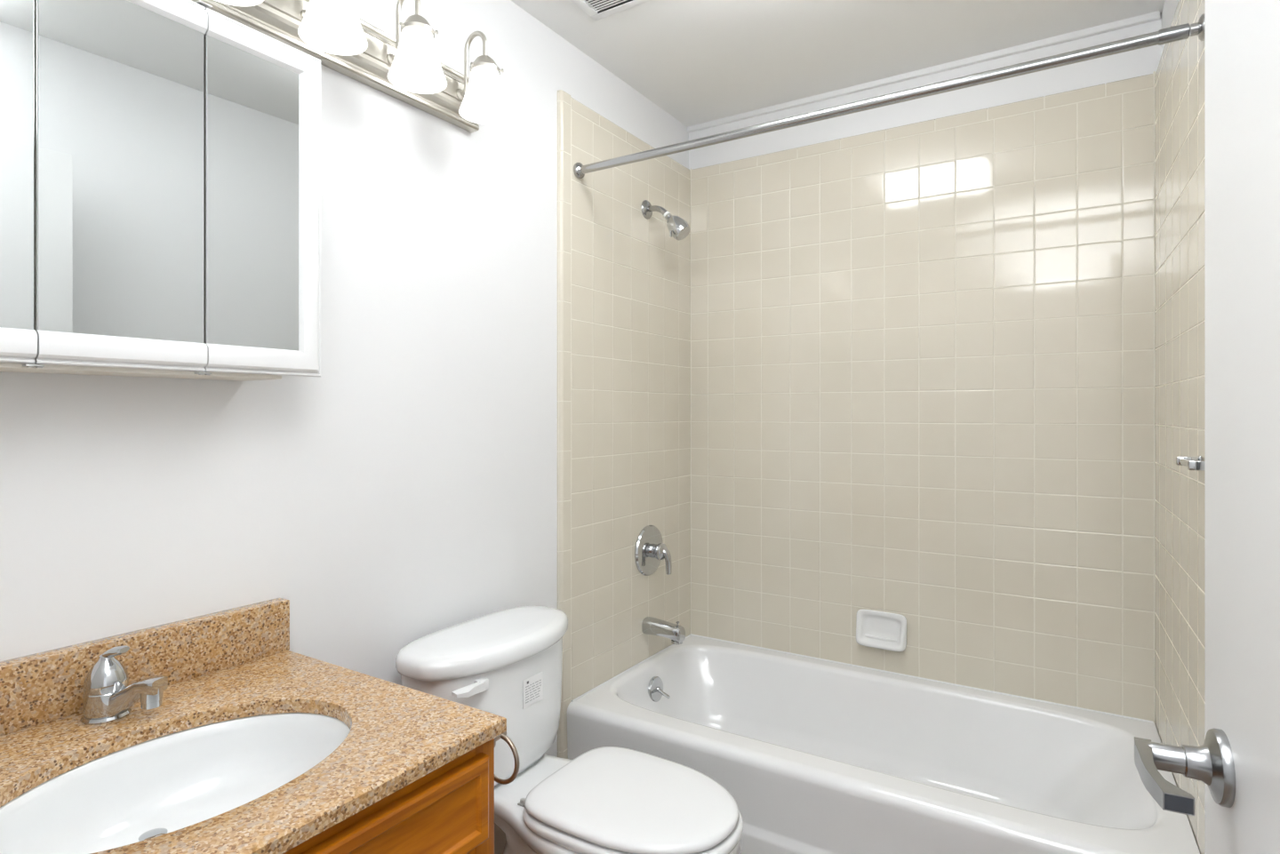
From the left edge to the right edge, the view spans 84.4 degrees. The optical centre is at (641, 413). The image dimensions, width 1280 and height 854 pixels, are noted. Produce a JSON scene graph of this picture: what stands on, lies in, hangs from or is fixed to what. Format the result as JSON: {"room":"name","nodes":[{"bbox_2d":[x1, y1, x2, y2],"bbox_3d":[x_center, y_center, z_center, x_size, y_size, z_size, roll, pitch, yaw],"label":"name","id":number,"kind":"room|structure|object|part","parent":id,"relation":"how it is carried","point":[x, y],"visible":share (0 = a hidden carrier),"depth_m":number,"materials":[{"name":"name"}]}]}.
{"room":"bathroom","nodes":[
{"label":"bathroom","id":0,"kind":"room"},
{"bbox_2d":[0,0,690,759],"bbox_3d":[-0.489,0.041,1.909,0.120,2.437,2.640,0,0,32],"label":"wall","id":1,"kind":"structure","parent":0,"point":[497,414],"depth_m":1.76,"materials":[{"name":"white paint"}]},
{"bbox_2d":[0,598,289,735],"bbox_3d":[-0.902,0.426,1.140,0.036,0.100,0.679,0,0,32],"label":"backsplash","id":2,"kind":"structure","parent":1,"relation":"attached to","point":[36,689],"depth_m":1.21,"materials":[{"name":"beige stone"}]},
{"bbox_2d":[0,0,320,381],"bbox_3d":[-0.848,-0.376,1.122,0.148,0.626,0.656,0,0,32],"label":"medicine cabinet","id":3,"kind":"object","parent":1,"relation":"attached to","point":[160,160],"visible":1,"depth_m":1.12,"materials":[{"name":"white paint"}]},
{"bbox_2d":[0,0,34,329],"bbox_3d":[-0.900,-0.376,0.922,0.005,0.521,0.170,0,0,32],"label":"mirror","id":4,"kind":"object","parent":3,"relation":"attached to","point":[17,17],"depth_m":0.98,"materials":[{"name":"silver metal"}]},
{"bbox_3d":[-0.911,-0.376,0.902,0.020,0.613,0.216,0,0,32],"label":"frame","id":5,"kind":"part","parent":3,"relation":"part of","materials":[{"name":"white paint"}]},
{"bbox_2d":[35,0,204,343],"bbox_3d":[-0.794,-0.376,1.090,0.005,0.521,0.224,0,0,32],"label":"mirror","id":6,"kind":"object","parent":3,"relation":"on","point":[120,84],"depth_m":1.08,"materials":[{"name":"silver metal"}]},
{"bbox_3d":[-0.793,-0.093,1.090,0.020,0.047,0.224,0,0,32],"label":"frame rail","id":7,"kind":"part","parent":3,"relation":"part of","materials":[{"name":"white paint"}]},
{"bbox_3d":[-0.793,-0.659,1.090,0.020,0.047,0.224,0,0,32],"label":"frame rail","id":8,"kind":"part","parent":3,"relation":"part of","materials":[{"name":"white paint"}]},
{"bbox_2d":[204,34,298,351],"bbox_3d":[-0.689,-0.376,1.257,0.005,0.521,0.166,0,0,32],"label":"mirror","id":9,"kind":"object","parent":3,"relation":"attached to","point":[252,91],"depth_m":1.25,"materials":[{"name":"silver metal"}]},
{"bbox_3d":[-0.675,-0.376,1.276,0.020,0.613,0.212,0,0,32],"label":"frame","id":10,"kind":"part","parent":3,"relation":"part of","materials":[{"name":"white paint"}]},
{"bbox_2d":[191,0,511,132],"bbox_3d":[-0.583,-0.841,1.494,0.200,0.214,0.798,0,0,32],"label":"vanity light","id":11,"kind":"object","parent":1,"relation":"attached to","point":[406,67],"visible":1,"depth_m":1.55,"materials":[{"name":"silver metal"}]},
{"bbox_3d":[-0.716,-0.791,1.212,0.126,0.114,0.126,0,0,32],"label":"lamp shade","id":12,"kind":"part","parent":11,"relation":"part of","materials":[{"name":"white glass"}]},
{"bbox_3d":[-0.641,-0.870,1.410,0.096,0.158,0.028,0,0,32],"label":"lamp arm","id":13,"kind":"part","parent":11,"relation":"part of","materials":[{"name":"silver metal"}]},
{"bbox_3d":[-0.605,-0.791,1.387,0.126,0.114,0.126,0,0,32],"label":"lamp shade","id":14,"kind":"part","parent":11,"relation":"part of","materials":[{"name":"white glass"}]},
{"bbox_3d":[-0.531,-0.870,1.585,0.096,0.158,0.028,0,0,32],"label":"lamp arm","id":15,"kind":"part","parent":11,"relation":"part of","materials":[{"name":"silver metal"}]},
{"bbox_3d":[-0.495,-0.791,1.562,0.126,0.114,0.126,0,0,32],"label":"lamp shade","id":16,"kind":"part","parent":11,"relation":"part of","materials":[{"name":"white glass"}]},
{"bbox_3d":[-0.420,-0.870,1.760,0.096,0.158,0.028,0,0,32],"label":"lamp arm","id":17,"kind":"part","parent":11,"relation":"part of","materials":[{"name":"silver metal"}]},
{"bbox_3d":[-0.385,-0.791,1.737,0.126,0.114,0.126,0,0,32],"label":"lamp shade","id":18,"kind":"part","parent":11,"relation":"part of","materials":[{"name":"white glass"}]},
{"bbox_2d":[494,823,506,853],"bbox_3d":[-0.496,1.182,1.811,0.008,0.155,0.887,0,0,32],"label":"baseboard","id":19,"kind":"structure","parent":1,"relation":"attached to","point":[500,836],"depth_m":1.96,"materials":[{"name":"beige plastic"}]},
{"bbox_3d":[-0.030,0.128,2.540,0.019,2.257,0.840,0,0,32],"label":"tile panel","id":20,"kind":"part","parent":1,"relation":"part of","materials":[{"name":"beige tile"}]},
{"bbox_2d":[634,525,671,575],"bbox_3d":[0.065,0.507,2.584,0.095,0.186,0.186,0,0,32],"label":"shower valve","id":21,"kind":"object","parent":1,"relation":"attached to","point":[650,549],"visible":1,"depth_m":2.56,"materials":[{"name":"silver metal"}]},
{"bbox_3d":[0.050,0.507,2.594,0.024,0.052,0.052,0,0,32],"label":"stem","id":22,"kind":"part","parent":21,"relation":"part of","materials":[{"name":"silver metal"}]},
{"bbox_3d":[0.083,0.531,2.573,0.054,0.110,0.062,0,0,32],"label":"handle","id":23,"kind":"part","parent":21,"relation":"part of","materials":[{"name":"silver metal"}]},
{"bbox_2d":[641,616,685,645],"bbox_3d":[0.082,0.786,2.558,0.153,0.079,0.060,0,0,32],"label":"tub spout","id":24,"kind":"object","parent":1,"relation":"attached to","point":[652,626],"visible":1,"depth_m":2.53,"materials":[{"name":"silver metal"}]},
{"bbox_2d":[671,640,682,645],"bbox_3d":[0.127,0.819,2.530,0.042,0.012,0.042,0,0,32],"label":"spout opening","id":25,"kind":"object","parent":24,"relation":"attached to","point":[675,642],"depth_m":2.51,"materials":[{"name":"silver metal"}]},
{"bbox_2d":[640,200,690,240],"bbox_3d":[0.092,-0.701,2.549,0.179,0.164,0.077,0,0,32],"label":"showerhead","id":26,"kind":"object","parent":1,"relation":"attached to","point":[678,228],"visible":1,"depth_m":2.52,"materials":[{"name":"silver metal"}]},
{"bbox_3d":[0.061,-0.735,2.571,0.088,0.050,0.021,0,0,32],"label":"shower arm","id":27,"kind":"part","parent":26,"relation":"part of","materials":[{"name":"silver metal"}]},
{"bbox_2d":[573,13,1204,178],"bbox_3d":[0.461,-0.772,1.831,1.571,0.050,0.050,0,0,32],"label":"shower rod","id":28,"kind":"object","parent":1,"relation":"attached to","point":[1180,32],"visible":0.98,"depth_m":1.68,"materials":[{"name":"silver metal"}]},
{"bbox_2d":[511,0,1165,126],"bbox_3d":[0.210,-1.218,0.610,2.750,0.080,4.150,0,0,32],"label":"ceiling","id":29,"kind":"structure","parent":0,"point":[700,61],"depth_m":2.20,"materials":[{"name":"white paint"}]},
{"bbox_2d":[569,0,651,20],"bbox_3d":[-0.088,-1.171,1.889,0.306,0.012,0.306,0,0,32],"label":"ceiling vent","id":30,"kind":"object","parent":29,"relation":"in","point":[597,10],"visible":1,"depth_m":2.02,"materials":[{"name":"white paint"}]},
{"bbox_2d":[688,12,1161,724],"bbox_3d":[0.923,0.041,2.507,1.870,2.437,0.121,0,0,32],"label":"wall","id":31,"kind":"structure","parent":0,"point":[923,349],"depth_m":2.37,"materials":[{"name":"beige tile"}]},
{"bbox_2d":[856,608,906,651],"bbox_3d":[0.836,0.759,2.467,0.172,0.126,0.041,0,0,32],"label":"soap dish","id":32,"kind":"object","parent":31,"relation":"attached to","point":[877,629],"visible":1,"depth_m":2.47,"materials":[{"name":"white ceramic"}]},
{"bbox_2d":[687,10,1159,132],"bbox_3d":[0.857,-1.168,2.490,1.571,0.020,0.016,0,0,32],"label":"trim","id":33,"kind":"structure","parent":31,"relation":"attached to","point":[1154,16],"depth_m":2.38,"materials":[{"name":"white paint"}]},
{"bbox_2d":[1154,0,1204,853],"bbox_3d":[0.958,0.041,0.995,0.120,2.437,2.647,0,0,30],"label":"wall","id":34,"kind":"structure","parent":0,"point":[1180,74],"depth_m":1.68,"materials":[{"name":"beige tile"}]},
{"bbox_2d":[1176,455,1204,471],"bbox_3d":[1.092,0.099,1.392,0.042,0.024,0.164,0,0,30],"label":"towel bar","id":35,"kind":"object","parent":34,"relation":"attached to","point":[1193,463],"visible":0.71,"depth_m":1.34,"materials":[{"name":"silver metal"}]},
{"bbox_3d":[0.210,1.299,0.610,2.750,0.080,4.150,0,0,32],"label":"floor","id":36,"kind":"structure","parent":0,"visible":0},
{"bbox_2d":[283,738,494,853],"bbox_3d":[-0.656,0.879,0.986,0.618,0.760,0.672,0,0,32],"label":"vanity cabinet","id":37,"kind":"object","parent":36,"relation":"on","point":[450,810],"visible":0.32,"depth_m":1.00,"materials":[{"name":"brown wood"}]},
{"bbox_2d":[0,598,506,853],"bbox_3d":[-0.655,0.438,0.984,0.622,0.124,0.679,0,0,32],"label":"countertop","id":38,"kind":"structure","parent":37,"relation":"on","point":[238,662],"depth_m":1.08,"materials":[{"name":"beige stone"}]},
{"bbox_2d":[80,645,167,725],"bbox_3d":[-0.809,0.420,1.097,0.128,0.112,0.064,0,0,19],"label":"faucet","id":39,"kind":"object","parent":38,"relation":"on","point":[108,697],"visible":1,"depth_m":1.08,"materials":[{"name":"silver metal"}]},
{"bbox_3d":[-0.837,0.398,1.106,0.063,0.067,0.058,0,0,32],"label":"handle","id":40,"kind":"part","parent":39,"relation":"part of","materials":[{"name":"silver metal"}]},
{"bbox_3d":[-0.789,0.441,1.099,0.089,0.061,0.038,0,0,9],"label":"spout","id":41,"kind":"part","parent":39,"relation":"part of","materials":[{"name":"silver metal"}]},
{"bbox_2d":[0,712,350,853],"bbox_3d":[-0.623,0.557,0.962,0.380,0.114,0.496,0,0,32],"label":"sink basin","id":42,"kind":"object","parent":38,"relation":"in","point":[166,784],"visible":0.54,"depth_m":1.07,"materials":[{"name":"white ceramic"}]},
{"bbox_3d":[-0.420,0.677,0.837,0.018,0.035,0.592,0,0,32],"label":"frame rail","id":43,"kind":"part","parent":37,"relation":"part of","materials":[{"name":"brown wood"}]},
{"bbox_2d":[494,731,519,784],"bbox_3d":[-0.234,0.556,1.140,0.082,0.091,0.038,0,0,32],"label":"towel ring","id":44,"kind":"object","parent":37,"relation":"attached to","point":[502,736],"visible":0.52,"depth_m":1.13,"materials":[{"name":"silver metal"}]},
{"bbox_2d":[395,606,743,853],"bbox_3d":[-0.141,0.895,1.601,0.772,0.727,0.496,0,0,32],"label":"toilet","id":45,"kind":"object","parent":36,"relation":"on","point":[508,663],"visible":0.91,"depth_m":1.57,"materials":[{"name":"white ceramic"}]},
{"bbox_3d":[-0.373,0.607,1.545,0.027,0.024,0.100,0,0,26],"label":"flush lever","id":46,"kind":"part","parent":45,"relation":"part of","materials":[{"name":"white plastic"}]},
{"bbox_3d":[-0.363,0.557,1.741,0.248,0.051,0.496,0,0,32],"label":"tank lid","id":47,"kind":"part","parent":45,"relation":"part of","materials":[{"name":"white ceramic"}]},
{"bbox_3d":[-0.369,0.723,1.745,0.228,0.280,0.444,0,0,32],"label":"tank","id":48,"kind":"part","parent":45,"relation":"part of","materials":[{"name":"white ceramic"}]},
{"bbox_3d":[-0.135,1.062,1.597,0.752,0.394,0.378,0,0,32],"label":"bowl","id":49,"kind":"part","parent":45,"relation":"part of","materials":[{"name":"white ceramic"}]},
{"bbox_3d":[-0.007,0.827,1.516,0.439,0.022,0.347,0,0,32],"label":"seat lid","id":50,"kind":"part","parent":45,"relation":"part of","materials":[{"name":"white plastic"}]},
{"bbox_3d":[-0.004,0.853,1.514,0.447,0.024,0.359,0,0,32],"label":"seat","id":51,"kind":"part","parent":45,"relation":"part of","materials":[{"name":"white plastic"}]},
{"bbox_2d":[566,633,1199,853],"bbox_3d":[0.648,1.081,2.123,1.574,0.356,0.824,0,0,32],"label":"bathtub","id":52,"kind":"object","parent":36,"relation":"on","point":[815,756],"visible":0.91,"depth_m":2.09,"materials":[{"name":"white ceramic"}]},
{"bbox_3d":[0.052,0.991,2.531,0.023,0.088,0.088,0,0,32],"label":"overflow plate","id":53,"kind":"part","parent":52,"relation":"part of","materials":[{"name":"silver metal"}]},
{"bbox_3d":[0.080,0.994,2.509,0.059,0.027,0.019,0,0,42],"label":"trip lever","id":54,"kind":"part","parent":52,"relation":"part of","materials":[{"name":"silver metal"}]},
{"bbox_3d":[-0.462,0.041,0.266,1.920,2.437,0.110,0,0,32],"label":"wall","id":55,"kind":"structure","parent":0,"visible":0},
{"bbox_2d":[1134,0,1279,853],"bbox_3d":[0.358,0.233,0.327,0.103,2.028,0.845,0,0,26],"label":"door","id":56,"kind":"structure","parent":55,"relation":"in","point":[1237,763],"depth_m":0.60,"materials":[{"name":"white paint"}]},
{"bbox_3d":[0.461,0.322,0.632,0.023,0.020,0.102,0,0,19],"label":"lever","id":57,"kind":"part","parent":56,"relation":"part of","materials":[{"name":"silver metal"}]},
{"bbox_3d":[0.516,0.322,0.648,0.031,0.065,0.065,0,0,26],"label":"handle","id":58,"kind":"part","parent":56,"relation":"part of","materials":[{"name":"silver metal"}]}
]}

